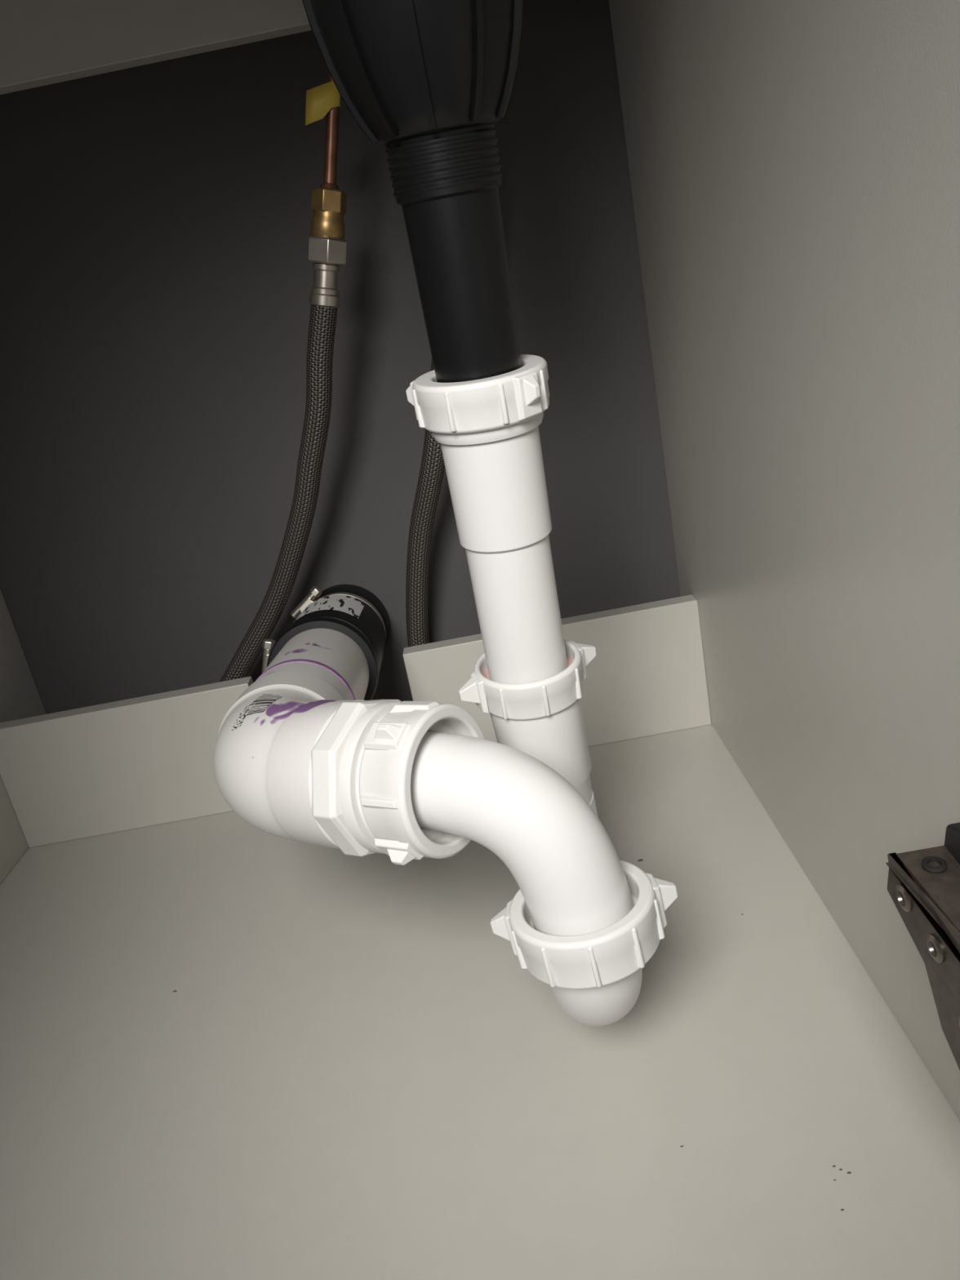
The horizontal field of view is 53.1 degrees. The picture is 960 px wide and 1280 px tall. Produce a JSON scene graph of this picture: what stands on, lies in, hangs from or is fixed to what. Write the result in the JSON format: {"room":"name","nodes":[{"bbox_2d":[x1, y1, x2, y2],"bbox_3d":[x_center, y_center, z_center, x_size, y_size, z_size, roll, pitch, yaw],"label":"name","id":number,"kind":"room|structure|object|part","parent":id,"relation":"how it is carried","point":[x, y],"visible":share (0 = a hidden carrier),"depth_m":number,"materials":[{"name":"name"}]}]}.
{"room":"under-sink cabinet","nodes":[
{"label":"under-sink cabinet","id":0,"kind":"room"},
{"bbox_2d":[0,589,46,884],"bbox_3d":[-0.431,-0.064,0.476,0.016,0.660,0.632,-10,19,2],"label":"wall","id":1,"kind":"structure","parent":0,"point":[20,697],"depth_m":0.80,"materials":[{"name":"laminate"}]},
{"bbox_2d":[0,0,680,714],"bbox_3d":[-0.148,-0.185,0.784,1.169,0.780,0.050,-9,19,5],"label":"wall","id":2,"kind":"structure","parent":0,"point":[157,275],"depth_m":0.74,"materials":[{"name":"paint"}]},
{"bbox_2d":[218,71,346,682],"bbox_3d":[-0.164,-0.148,0.694,0.278,0.544,0.038,-5,20,18],"label":"supply hose","id":3,"kind":"object","parent":2,"relation":"attached to","point":[326,244],"visible":0.8,"depth_m":0.65,"materials":[{"name":"silver metal"}]},
{"bbox_2d":[213,584,402,856],"bbox_3d":[-0.096,0.032,0.601,0.107,0.125,0.448,-13,19,-6],"label":"drain pipe","id":4,"kind":"object","parent":2,"relation":"attached to","point":[288,753],"visible":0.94,"depth_m":0.42,"materials":[{"name":"white plastic"}]},
{"bbox_2d":[231,703,254,730],"bbox_3d":[-0.109,0.035,0.443,0.006,0.006,0.019,-5,20,18],"label":"print","id":5,"kind":"object","parent":4,"relation":"on","point":[243,716],"depth_m":0.44},
{"bbox_2d":[241,694,281,715],"bbox_3d":[-0.101,0.030,0.448,0.015,0.004,0.026,-5,20,17],"label":"print","id":6,"kind":"object","parent":4,"relation":"on","point":[251,704],"depth_m":0.44},
{"bbox_2d":[0,724,959,1279],"bbox_3d":[-0.084,0.197,0.577,0.596,0.016,0.632,-10,19,2],"label":"floor","id":7,"kind":"structure","parent":0,"point":[347,1073],"depth_m":0.47,"materials":[{"name":"laminate"}]},
{"bbox_2d":[173,858,851,1210],"bbox_3d":[0.029,0.176,0.548,0.382,0.001,0.200,2,23,32],"label":"dust specks","id":8,"kind":"object","parent":7,"relation":"on","point":[641,860],"visible":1,"depth_m":0.39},
{"bbox_2d":[608,0,959,1119],"bbox_3d":[0.140,-0.163,0.440,0.016,0.660,0.596,-10,19,2],"label":"wall","id":9,"kind":"structure","parent":0,"point":[794,165],"depth_m":0.42,"materials":[{"name":"laminate"}]},
{"bbox_2d":[0,0,311,94],"bbox_3d":[-0.201,-0.434,0.589,0.564,0.132,0.016,-10,19,2],"label":"cabinet back rail","id":10,"kind":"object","parent":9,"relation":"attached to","point":[43,42],"depth_m":0.60,"materials":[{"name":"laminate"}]},
{"bbox_2d":[0,594,711,848],"bbox_3d":[-0.102,0.067,0.767,0.564,0.106,0.016,-10,19,2],"label":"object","id":11,"kind":"structure","parent":9,"relation":"attached to","point":[146,761],"depth_m":0.76,"materials":[{"name":"laminate"}]},
{"bbox_2d":[885,822,959,1070],"bbox_3d":[0.153,0.101,0.280,0.043,0.081,0.090,-10,19,2],"label":"cabinet hinge","id":12,"kind":"object","parent":9,"relation":"attached to","point":[923,885],"visible":1,"depth_m":0.29,"materials":[{"name":"brown metal"}]},
{"bbox_3d":[-0.207,-0.422,0.314,0.596,0.030,0.590,-10,19,2],"label":"ceiling","id":13,"kind":"structure","parent":0,"visible":0},
{"bbox_2d":[302,0,523,382],"bbox_3d":[-0.026,-0.255,0.322,0.111,0.361,0.120,-10,19,2],"label":"sink drain","id":14,"kind":"object","parent":13,"relation":"attached to","point":[428,82],"visible":1,"depth_m":0.35,"materials":[{"name":"black plastic"}]},
{"bbox_2d":[385,124,502,204],"bbox_3d":[-0.016,-0.193,0.368,0.043,0.047,0.045,-10,19,2],"label":"outlet","id":15,"kind":"object","parent":14,"relation":"attached to","point":[430,164],"depth_m":0.36,"materials":[{"name":"black plastic"}]},
{"bbox_2d":[359,354,678,1026],"bbox_3d":[0.029,0.032,0.415,0.110,0.294,0.152,-1,21,26],"label":"p-trap","id":16,"kind":"object","parent":14,"relation":"attached to","point":[584,921],"visible":0.95,"depth_m":0.39,"materials":[{"name":"white plastic"}]},
{"bbox_3d":[-0.022,0.058,0.400,0.027,0.063,0.063,2,23,33],"label":"slip nut arm","id":17,"kind":"part","parent":16,"relation":"part of"},
{"bbox_2d":[484,656,572,679],"bbox_3d":[0.025,0.021,0.471,0.046,0.018,0.047,-10,19,2],"label":"washer","id":18,"kind":"object","parent":16,"relation":"in","point":[543,668],"depth_m":0.45,"materials":[{"name":"white plastic"}]},
{"bbox_2d":[489,698,592,804],"bbox_3d":[0.033,0.059,0.486,0.046,0.075,0.046,-10,19,2],"label":"socket","id":19,"kind":"object","parent":16,"relation":"attached to","point":[552,731],"depth_m":0.46,"materials":[{"name":"white plastic"}]},
{"bbox_2d":[405,358,444,647],"bbox_3d":[-0.042,-0.206,0.668,0.146,0.615,0.025,2,23,33],"label":"supply hose","id":20,"kind":"object","parent":13,"relation":"hanging from","point":[432,469],"visible":0.34,"depth_m":0.72,"materials":[{"name":"silver metal"}]}
]}

